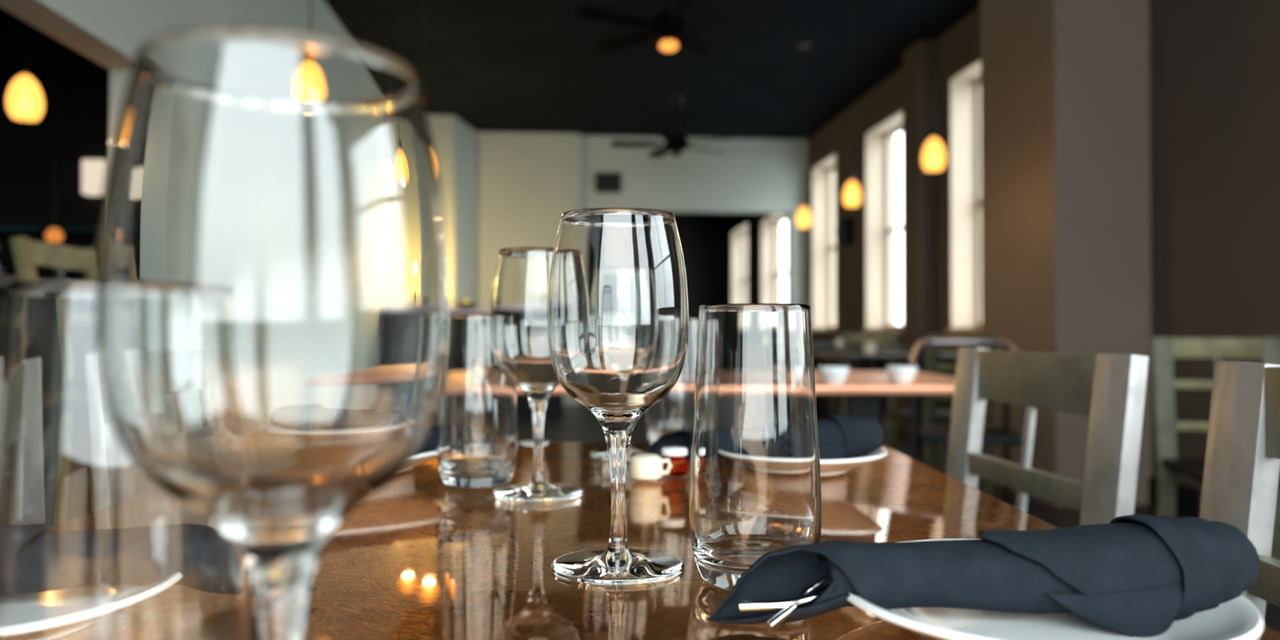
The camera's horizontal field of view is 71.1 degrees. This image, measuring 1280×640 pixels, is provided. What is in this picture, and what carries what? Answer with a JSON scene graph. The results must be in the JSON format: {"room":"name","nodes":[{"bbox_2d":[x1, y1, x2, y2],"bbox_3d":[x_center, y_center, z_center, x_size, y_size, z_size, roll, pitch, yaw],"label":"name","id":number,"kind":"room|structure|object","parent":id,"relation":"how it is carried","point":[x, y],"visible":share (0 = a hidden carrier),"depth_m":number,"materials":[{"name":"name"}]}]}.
{"room":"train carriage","nodes":[
{"label":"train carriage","id":0,"kind":"room"},
{"bbox_2d":[0,0,353,152],"bbox_3d":[-2.126,-0.681,3.965,0.161,3.233,11.550,0,-1,-5],"label":"wall","id":1,"kind":"structure","parent":0,"point":[109,33],"depth_m":3.67,"materials":[{"name":"grey paint"}]},
{"bbox_2d":[0,6,720,317],"bbox_3d":[-2.025,-0.643,7.537,8.750,3.233,18.650,0,-1,-5],"label":"wall","id":2,"kind":"structure","parent":0,"point":[27,148],"depth_m":5.91,"materials":[{"name":"black paint"}]},
{"bbox_2d":[81,159,107,195],"bbox_3d":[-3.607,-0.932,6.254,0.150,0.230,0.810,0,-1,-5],"label":"wall sconce","id":3,"kind":"object","parent":2,"relation":"attached to","point":[93,171],"visible":0.63,"depth_m":5.85,"materials":[{"name":"white glass"}]},
{"bbox_2d":[426,115,453,308],"bbox_3d":[-2.372,-0.619,9.820,0.670,3.233,0.160,0,-1,-5],"label":"wall","id":4,"kind":"structure","parent":0,"point":[441,126],"depth_m":9.77,"materials":[{"name":"grey paint"}]},
{"bbox_2d":[453,115,478,308],"bbox_3d":[-2.034,-0.615,10.233,0.120,3.233,0.920,0,-1,7],"label":"wall","id":5,"kind":"structure","parent":0,"point":[465,138],"depth_m":10.18,"materials":[{"name":"grey paint"}]},
{"bbox_2d":[478,131,580,404],"bbox_3d":[-1.317,-0.610,10.684,1.200,3.233,0.100,0,-1,-5],"label":"wall","id":6,"kind":"structure","parent":0,"point":[526,181],"depth_m":10.64,"materials":[{"name":"grey paint"}]},
{"bbox_2d":[323,0,980,139],"bbox_3d":[-1.797,-2.320,7.524,9.300,0.120,19.150,0,-1,-5],"label":"ceiling","id":7,"kind":"structure","parent":0,"point":[530,66],"depth_m":7.71,"materials":[{"name":"black paint"}]},
{"bbox_2d":[5,21,44,121],"bbox_3d":[-2.426,-1.547,3.544,0.126,1.511,0.126,0,-1,0],"label":"pendant lamp","id":8,"kind":"object","parent":7,"relation":"hanging from","point":[24,100],"visible":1,"depth_m":3.50,"materials":[{"name":"yellow glass"}]},
{"bbox_2d":[19,62,31,74],"bbox_3d":[-2.426,-0.994,3.538,0.036,0.040,0.036,0,-1,0],"label":"socket","id":9,"kind":"object","parent":8,"relation":"attached to","point":[25,68],"depth_m":3.53,"materials":[{"name":"black metal"}]},
{"bbox_2d":[44,38,63,242],"bbox_3d":[-3.010,-1.346,4.615,0.084,1.890,0.084,0,-1,0],"label":"pendant lamp","id":10,"kind":"object","parent":7,"relation":"hanging from","point":[54,234],"visible":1,"depth_m":4.61,"materials":[{"name":"glass"}]},
{"bbox_2d":[310,0,311,32],"bbox_3d":[-1.232,-1.549,3.360,0.126,1.511,0.126,0,-1,0],"label":"pendant lamp","id":11,"kind":"object","parent":7,"relation":"hanging from","point":[310,0],"visible":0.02,"depth_m":3.35,"materials":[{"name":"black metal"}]},
{"bbox_2d":[402,0,403,60],"bbox_3d":[-1.410,-1.528,5.322,0.126,1.511,0.126,0,-1,0],"label":"pendant lamp","id":12,"kind":"object","parent":7,"relation":"hanging from","point":[402,0],"visible":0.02,"depth_m":5.32,"materials":[{"name":"black metal"}]},
{"bbox_2d":[424,0,425,107],"bbox_3d":[-1.189,-1.532,4.954,0.126,1.511,0.126,0,-1,0],"label":"pendant lamp","id":13,"kind":"object","parent":7,"relation":"hanging from","point":[424,0],"visible":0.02,"depth_m":4.95,"materials":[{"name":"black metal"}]},
{"bbox_2d":[576,0,769,55],"bbox_3d":[0.223,-2.041,5.998,1.268,0.470,1.273,0,-1,0],"label":"ceiling fan","id":14,"kind":"object","parent":7,"relation":"hanging from","point":[671,24],"visible":1,"depth_m":5.94,"materials":[{"name":"black metal"}]},
{"bbox_2d":[610,95,738,158],"bbox_3d":[0.331,-1.942,9.010,1.253,0.605,1.278,0,-1,0],"label":"ceiling fan","id":15,"kind":"object","parent":7,"relation":"hanging from","point":[676,144],"visible":1,"depth_m":8.97,"materials":[{"name":"black metal"}]},
{"bbox_2d":[795,40,811,228],"bbox_3d":[1.334,-1.507,7.311,0.126,1.511,0.126,0,-1,0],"label":"pendant lamp","id":16,"kind":"object","parent":7,"relation":"hanging from","point":[803,217],"visible":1,"depth_m":7.28,"materials":[{"name":"yellow glass"}]},
{"bbox_2d":[842,0,862,207],"bbox_3d":[1.429,-1.520,6.044,0.126,1.511,0.126,0,-1,0],"label":"pendant lamp","id":17,"kind":"object","parent":7,"relation":"hanging from","point":[851,196],"visible":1,"depth_m":6.00,"materials":[{"name":"yellow glass"}]},
{"bbox_2d":[849,173,854,179],"bbox_3d":[1.429,-0.968,6.038,0.036,0.040,0.036,0,-1,0],"label":"socket","id":18,"kind":"object","parent":17,"relation":"attached to","point":[851,176],"depth_m":6.02,"materials":[{"name":"black metal"}]},
{"bbox_2d":[920,0,946,172],"bbox_3d":[1.534,-1.535,4.687,0.126,1.511,0.126,0,-1,0],"label":"pendant lamp","id":19,"kind":"object","parent":7,"relation":"hanging from","point":[933,158],"visible":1,"depth_m":4.64,"materials":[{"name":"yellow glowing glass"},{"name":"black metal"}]},
{"bbox_2d":[929,128,937,136],"bbox_3d":[1.534,-0.982,4.681,0.036,0.040,0.036,0,-1,0],"label":"socket","id":20,"kind":"object","parent":19,"relation":"attached to","point":[933,131],"depth_m":4.67,"materials":[{"name":"black metal"}]},
{"bbox_2d":[580,135,808,304],"bbox_3d":[0.043,-0.607,10.926,4.050,3.233,0.151,0,-1,-5],"label":"wall","id":21,"kind":"structure","parent":0,"point":[753,175],"depth_m":10.94,"materials":[{"name":"grey paint"}]},
{"bbox_2d":[595,172,621,193],"bbox_3d":[-0.383,-1.655,10.808,0.320,0.240,0.034,0,-1,-5],"label":"air vent","id":22,"kind":"object","parent":21,"relation":"in","point":[604,182],"visible":1,"depth_m":10.79,"materials":[{"name":"black metal"}]},
{"bbox_2d":[430,403,1279,632],"bbox_3d":[-1.797,1.023,7.489,9.300,0.100,19.150,0,-1,-5],"label":"floor","id":23,"kind":"structure","parent":0,"point":[578,424],"depth_m":7.27,"materials":[{"name":"brown wood"}]},
{"bbox_2d":[0,355,2,387],"bbox_3d":[-0.403,0.467,0.677,0.478,0.868,0.397,0,-1,0],"label":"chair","id":24,"kind":"object","parent":23,"relation":"on","point":[1,357],"visible":0.06,"depth_m":0.87,"materials":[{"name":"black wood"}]},
{"bbox_2d":[0,274,59,356],"bbox_3d":[-2.215,0.372,1.362,0.580,1.070,4.500,0,-1,-5],"label":"countertop","id":25,"kind":"structure","parent":23,"relation":"on","point":[5,280],"depth_m":3.04,"materials":[{"name":"grey stone"}]},
{"bbox_2d":[0,226,99,236],"bbox_3d":[-4.196,0.188,5.626,3.400,1.530,0.370,0,-1,-5],"label":"shelf","id":26,"kind":"object","parent":23,"relation":"on","point":[26,231],"visible":0.02,"depth_m":5.55,"materials":[{"name":"black wood"}]},
{"bbox_2d":[0,244,4,275],"bbox_3d":[-3.978,-0.322,5.544,0.075,0.304,0.075,0,-1,-2],"label":"liquor bottle","id":27,"kind":"object","parent":26,"relation":"on","point":[2,260],"visible":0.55,"depth_m":5.54,"materials":[{"name":"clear glass"}]},
{"bbox_2d":[54,244,68,280],"bbox_3d":[-3.599,-0.322,5.577,0.075,0.304,0.075,0,-1,-4],"label":"liquor bottle","id":28,"kind":"object","parent":26,"relation":"on","point":[61,274],"visible":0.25,"depth_m":5.55,"materials":[{"name":"clear glass"}]},
{"bbox_2d":[90,244,97,248],"bbox_3d":[-3.410,-0.322,5.593,0.075,0.304,0.075,0,-1,-5],"label":"liquor bottle","id":29,"kind":"object","parent":26,"relation":"on","point":[93,246],"visible":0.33,"depth_m":5.58,"materials":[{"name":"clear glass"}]},
{"bbox_2d":[9,236,97,282],"bbox_3d":[-1.589,0.342,2.808,0.492,1.164,0.435,0,-1,-5],"label":"bar stool","id":30,"kind":"object","parent":23,"relation":"on","point":[28,254],"visible":0.23,"depth_m":2.72,"materials":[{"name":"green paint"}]},
{"bbox_2d":[433,308,563,419],"bbox_3d":[-1.616,0.441,9.191,1.710,1.100,0.560,0,-1,-5],"label":"countertop","id":31,"kind":"structure","parent":23,"relation":"on","point":[554,410],"depth_m":8.98,"materials":[{"name":"black wood"}]},
{"bbox_2d":[448,279,452,296],"bbox_3d":[-2.001,-0.261,9.066,0.200,0.300,0.200,0,-1,0],"label":"table lamp","id":32,"kind":"object","parent":31,"relation":"on","point":[449,282],"visible":0.13,"depth_m":9.04,"materials":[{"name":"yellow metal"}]},
{"bbox_2d":[453,302,478,308],"bbox_3d":[-1.762,-0.140,9.085,0.250,0.060,0.250,0,-1,0],"label":"fruit bowl","id":33,"kind":"object","parent":31,"relation":"on","point":[461,305],"visible":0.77,"depth_m":9.01,"materials":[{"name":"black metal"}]},
{"bbox_2d":[462,299,470,302],"bbox_3d":[-1.762,-0.165,9.085,0.090,0.085,0.086,0,-1,27],"label":"lemon","id":34,"kind":"object","parent":33,"relation":"in","point":[464,300],"visible":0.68,"depth_m":9.05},
{"bbox_2d":[448,308,489,313],"bbox_3d":[-1.616,-0.084,9.197,1.710,0.050,0.560,0,-1,-5],"label":"countertop","id":35,"kind":"structure","parent":31,"relation":"on","point":[451,310],"depth_m":8.91,"materials":[{"name":"stone"}]},
{"bbox_2d":[434,370,955,426],"bbox_3d":[0.050,0.547,2.694,1.800,0.750,0.840,0,-1,0],"label":"dining table","id":36,"kind":"object","parent":23,"relation":"on","point":[862,388],"visible":0.02,"depth_m":2.42,"materials":[{"name":"brown wood"}]},
{"bbox_2d":[817,366,850,385],"bbox_3d":[0.505,0.145,2.329,0.082,0.045,0.082,0,-1,0],"label":"ceramic bowl","id":37,"kind":"object","parent":36,"relation":"on","point":[834,375],"visible":1,"depth_m":2.30,"materials":[{"name":"white ceramic"}]},
{"bbox_2d":[885,365,918,384],"bbox_3d":[0.690,0.145,2.359,0.082,0.045,0.082,0,-1,0],"label":"ceramic bowl","id":38,"kind":"object","parent":36,"relation":"on","point":[900,375],"visible":1,"depth_m":2.33,"materials":[{"name":"white ceramic"}]},
{"bbox_2d":[250,441,1279,639],"bbox_3d":[-0.066,0.522,0.357,0.739,0.750,1.565,0,-1,0],"label":"dining table","id":39,"kind":"object","parent":23,"relation":"on","point":[424,557],"visible":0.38,"depth_m":0.58,"materials":[{"name":"brown varnished wood"},{"name":"black metal"}]},
{"bbox_2d":[0,280,251,639],"bbox_3d":[-0.166,0.067,0.289,0.075,0.157,0.075,-1,-1,44],"label":"water tumbler","id":40,"kind":"object","parent":39,"relation":"on","point":[90,549],"visible":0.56,"depth_m":0.26,"materials":[{"name":"clear glass"}]},
{"bbox_2d":[95,25,448,639],"bbox_3d":[-0.094,0.039,0.236,0.085,0.212,0.085,0,-1,-17],"label":"wine glass","id":41,"kind":"object","parent":39,"relation":"on","point":[272,294],"visible":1,"depth_m":0.20,"materials":[{"name":"clear glass"}]},
{"bbox_2d":[404,450,436,470],"bbox_3d":[-0.288,0.142,0.928,0.185,0.022,0.185,0,-1,-14],"label":"plate","id":42,"kind":"object","parent":39,"relation":"on","point":[417,459],"visible":0.09,"depth_m":0.89,"materials":[{"name":"white ceramic"}]},
{"bbox_2d":[416,426,436,453],"bbox_3d":[-0.257,0.124,0.935,0.252,0.051,0.059,0,-1,2],"label":"rolled napkin","id":43,"kind":"object","parent":42,"relation":"on","point":[429,444],"visible":0.03,"depth_m":0.91,"materials":[{"name":"fabric"}]},
{"bbox_2d":[436,314,518,488],"bbox_3d":[-0.150,0.073,0.831,0.075,0.157,0.075,-1,-1,44],"label":"water tumbler","id":44,"kind":"object","parent":39,"relation":"on","point":[477,424],"visible":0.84,"depth_m":0.80,"materials":[{"name":"clear glass"}]},
{"bbox_2d":[519,440,549,446],"bbox_3d":[-0.130,0.152,1.103,0.037,0.004,0.037,0,-1,0],"label":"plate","id":45,"kind":"object","parent":39,"relation":"on","point":[527,443],"visible":0.71,"depth_m":1.10,"materials":[{"name":"white ceramic"}]},
{"bbox_2d":[488,247,584,502],"bbox_3d":[-0.088,0.045,0.782,0.085,0.212,0.085,0,-1,-17],"label":"wine glass","id":46,"kind":"object","parent":39,"relation":"on","point":[519,293],"visible":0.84,"depth_m":0.75,"materials":[{"name":"clear glass"}]},
{"bbox_2d":[546,207,688,585],"bbox_3d":[-0.013,0.043,0.540,0.085,0.212,0.085,0,-1,0],"label":"wine glass","id":47,"kind":"object","parent":39,"relation":"on","point":[618,314],"visible":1,"depth_m":0.51,"materials":[{"name":"clear glass"}]},
{"bbox_2d":[589,442,647,460],"bbox_3d":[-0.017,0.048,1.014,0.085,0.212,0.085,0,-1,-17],"label":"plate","id":48,"kind":"object","parent":39,"relation":"on","point":[601,455],"visible":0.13,"depth_m":1.00,"materials":[{"name":"white ceramic"}]},
{"bbox_2d":[630,453,672,479],"bbox_3d":[0.008,0.141,0.862,0.032,0.023,0.036,1,-1,-41],"label":"coffee mug","id":49,"kind":"object","parent":39,"relation":"on","point":[642,466],"visible":1,"depth_m":0.85,"materials":[{"name":"beige ceramic"}]},
{"bbox_2d":[645,317,698,444],"bbox_3d":[0.044,0.076,1.074,0.075,0.157,0.075,-1,-1,44],"label":"water tumbler","id":50,"kind":"object","parent":39,"relation":"on","point":[673,412],"visible":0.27,"depth_m":1.04,"materials":[{"name":"clear glass"}]},
{"bbox_2d":[661,445,688,475],"bbox_3d":[0.034,0.139,0.884,0.027,0.027,0.027,0,-1,0],"label":"jar","id":51,"kind":"object","parent":39,"relation":"on","point":[677,455],"visible":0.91,"depth_m":0.87,"materials":[{"name":"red glass"}]},
{"bbox_2d":[688,303,822,591],"bbox_3d":[0.066,0.070,0.511,0.075,0.157,0.075,0,-1,32],"label":"water tumbler","id":52,"kind":"object","parent":39,"relation":"on","point":[755,481],"visible":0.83,"depth_m":0.48,"materials":[{"name":"clear glass"}]},
{"bbox_2d":[819,446,888,475],"bbox_3d":[0.160,0.142,0.923,0.185,0.022,0.185,0,-1,-14],"label":"plate","id":53,"kind":"object","parent":39,"relation":"on","point":[828,467],"visible":0.2,"depth_m":0.85,"materials":[{"name":"white ceramic"}]},
{"bbox_2d":[645,415,883,460],"bbox_3d":[0.122,0.124,0.920,0.252,0.051,0.059,0,-1,-5],"label":"rolled napkin","id":54,"kind":"object","parent":53,"relation":"on","point":[840,437],"visible":0.46,"depth_m":0.91,"materials":[{"name":"fabric"}]},
{"bbox_2d":[847,538,1264,639],"bbox_3d":[0.186,0.137,0.429,0.185,0.022,0.185,0,-1,-17],"label":"plate","id":55,"kind":"object","parent":39,"relation":"on","point":[1238,618],"visible":0.37,"depth_m":0.40,"materials":[{"name":"white ceramic"}]},
{"bbox_2d":[708,514,1259,637],"bbox_3d":[0.159,0.119,0.424,0.252,0.051,0.059,0,-1,-2],"label":"rolled napkin","id":56,"kind":"object","parent":55,"relation":"on","point":[1133,575],"visible":0.98,"depth_m":0.41,"materials":[{"name":"fabric"}]},
{"bbox_2d":[738,590,825,611],"bbox_3d":[0.145,0.127,0.425,0.200,0.015,0.015,0,-1,-3],"label":"table knife","id":57,"kind":"object","parent":56,"relation":"in","point":[806,600],"visible":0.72,"depth_m":0.41,"materials":[{"name":"metal"}]},
{"bbox_2d":[765,573,831,632],"bbox_3d":[0.144,0.127,0.422,0.177,0.027,0.023,0,-1,-6],"label":"fork","id":58,"kind":"object","parent":56,"relation":"in","point":[824,582],"visible":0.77,"depth_m":0.41,"materials":[{"name":"metal"}]},
{"bbox_3d":[-0.316,0.137,0.429,0.185,0.022,0.185,0,-1,-23],"label":"plate","id":59,"kind":"object","parent":39,"relation":"on","visible":0},
{"bbox_2d":[250,581,315,595],"bbox_3d":[-0.296,0.119,0.448,0.252,0.051,0.059,0,-1,-17],"label":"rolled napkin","id":60,"kind":"object","parent":59,"relation":"on","point":[313,588],"visible":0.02,"depth_m":0.46,"materials":[{"name":"fabric"}]},
{"bbox_2d":[813,342,835,418],"bbox_3d":[1.515,0.617,9.257,1.100,0.750,0.800,0,-1,-5],"label":"dining table","id":61,"kind":"object","parent":23,"relation":"on","point":[814,344],"visible":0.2,"depth_m":8.89,"materials":[{"name":"black wood"}]},
{"bbox_2d":[830,333,897,450],"bbox_3d":[1.654,0.531,6.688,0.397,0.868,0.478,0,-1,0],"label":"chair","id":62,"kind":"object","parent":23,"relation":"on","point":[891,339],"visible":0.23,"depth_m":6.46,"materials":[{"name":"green paint"}]},
{"bbox_2d":[813,346,925,444],"bbox_3d":[1.685,0.595,7.264,1.100,0.750,0.800,0,-1,-5],"label":"dining table","id":63,"kind":"object","parent":23,"relation":"on","point":[878,365],"visible":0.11,"depth_m":7.20,"materials":[{"name":"black wood"}]},
{"bbox_2d":[835,338,841,347],"bbox_3d":[1.594,0.184,7.161,0.072,0.070,0.072,0,-1,0],"label":"votive holder","id":64,"kind":"object","parent":63,"relation":"on","point":[837,341],"visible":0.71,"depth_m":7.13,"materials":[{"name":"white glass"}]},
{"bbox_2d":[813,352,957,463],"bbox_3d":[1.462,0.573,5.188,0.900,0.750,0.720,0,-1,-5],"label":"dining table","id":65,"kind":"object","parent":23,"relation":"on","point":[859,365],"visible":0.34,"depth_m":5.09,"materials":[{"name":"black wood"}]},
{"bbox_2d":[863,342,876,354],"bbox_3d":[1.317,0.162,5.130,0.072,0.070,0.072,0,-1,0],"label":"votive holder","id":66,"kind":"object","parent":65,"relation":"on","point":[869,348],"visible":0.98,"depth_m":5.10,"materials":[{"name":"white glass"}]},
{"bbox_2d":[882,334,997,497],"bbox_3d":[1.562,0.510,4.721,0.397,0.868,0.478,0,-1,-15],"label":"chair","id":67,"kind":"object","parent":23,"relation":"on","point":[931,415],"visible":0.55,"depth_m":4.52,"materials":[{"name":"green paint"}]},
{"bbox_2d":[908,338,1034,515],"bbox_3d":[1.435,0.510,3.945,0.499,0.853,0.411,0,-1,14],"label":"armchair","id":68,"kind":"object","parent":23,"relation":"on","point":[1005,436],"visible":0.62,"depth_m":3.98,"materials":[{"name":"wood"}]},
{"bbox_2d":[945,346,1148,525],"bbox_3d":[0.281,0.472,1.116,0.478,0.868,0.397,0,-1,-6],"label":"chair","id":69,"kind":"object","parent":23,"relation":"on","point":[1108,388],"visible":0.73,"depth_m":1.06,"materials":[{"name":"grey wood"}]},
{"bbox_2d":[1151,337,1279,559],"bbox_3d":[1.935,0.491,2.873,0.397,0.868,0.478,0,-1,14],"label":"chair","id":70,"kind":"object","parent":23,"relation":"on","point":[1164,349],"visible":0.47,"depth_m":3.09,"materials":[{"name":"green paint"}]},
{"bbox_2d":[1199,360,1279,621],"bbox_3d":[0.269,0.466,0.558,0.478,0.868,0.397,0,-1,0],"label":"chair","id":71,"kind":"object","parent":23,"relation":"on","point":[1242,467],"visible":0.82,"depth_m":0.71,"materials":[{"name":"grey wood"}]},
{"bbox_2d":[720,0,1279,488],"bbox_3d":[2.492,-0.640,7.824,0.300,3.233,18.850,0,-1,-5],"label":"wall","id":72,"kind":"structure","parent":0,"point":[1215,64],"depth_m":4.33,"materials":[{"name":"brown paint"}]},
{"bbox_2d":[731,222,747,303],"bbox_3d":[1.826,-0.698,15.320,0.313,1.783,1.460,0,-1,-5],"label":"window","id":73,"kind":"structure","parent":72,"relation":"in","point":[740,235],"depth_m":16.00,"materials":[{"name":"beige paint"}]},
{"bbox_2d":[760,213,787,303],"bbox_3d":[2.039,-0.675,12.829,0.313,1.683,1.660,0,-1,-5],"label":"window","id":74,"kind":"structure","parent":72,"relation":"in","point":[770,226],"depth_m":13.61,"materials":[{"name":"beige paint"}]},
{"bbox_2d":[812,152,836,332],"bbox_3d":[2.250,-0.851,10.370,0.313,1.983,1.000,0,-1,-5],"label":"window","id":75,"kind":"structure","parent":72,"relation":"in","point":[824,174],"depth_m":10.82,"materials":[{"name":"beige paint"}]},
{"bbox_2d":[835,217,853,246],"bbox_3d":[2.132,-0.920,9.377,0.144,0.280,0.200,0,-1,-5],"label":"wall speaker","id":76,"kind":"object","parent":72,"relation":"attached to","point":[843,226],"visible":1,"depth_m":9.28,"materials":[{"name":"black metal"}]},
{"bbox_2d":[862,109,903,333],"bbox_3d":[2.416,-0.872,8.437,0.313,1.983,1.040,0,-1,-5],"label":"window","id":77,"kind":"structure","parent":72,"relation":"in","point":[880,229],"depth_m":8.91,"materials":[{"name":"beige paint"}]},
{"bbox_2d":[902,40,936,437],"bbox_3d":[2.307,-0.645,7.401,0.140,3.233,0.340,0,-1,-5],"label":"trim column","id":78,"kind":"structure","parent":72,"relation":"attached to","point":[919,210],"depth_m":7.25,"materials":[{"name":"grey paint"}]},
{"bbox_2d":[946,58,981,333],"bbox_3d":[2.584,-0.893,6.474,0.313,1.983,1.060,0,-1,-5],"label":"window","id":79,"kind":"structure","parent":72,"relation":"in","point":[965,86],"depth_m":6.96,"materials":[{"name":"beige paint"}]},
{"bbox_2d":[1147,476,1199,517],"bbox_3d":[2.864,0.840,1.591,0.021,0.140,6.000,0,-1,-5],"label":"baseboard","id":80,"kind":"structure","parent":72,"relation":"attached to","point":[1187,497],"depth_m":4.32,"materials":[{"name":"black wood"}]},
{"bbox_2d":[980,0,1151,506],"bbox_3d":[2.329,-0.670,4.979,0.510,3.233,0.810,0,-1,-5],"label":"column","id":81,"kind":"structure","parent":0,"point":[1065,137],"depth_m":4.59,"materials":[{"name":"beige paint"}]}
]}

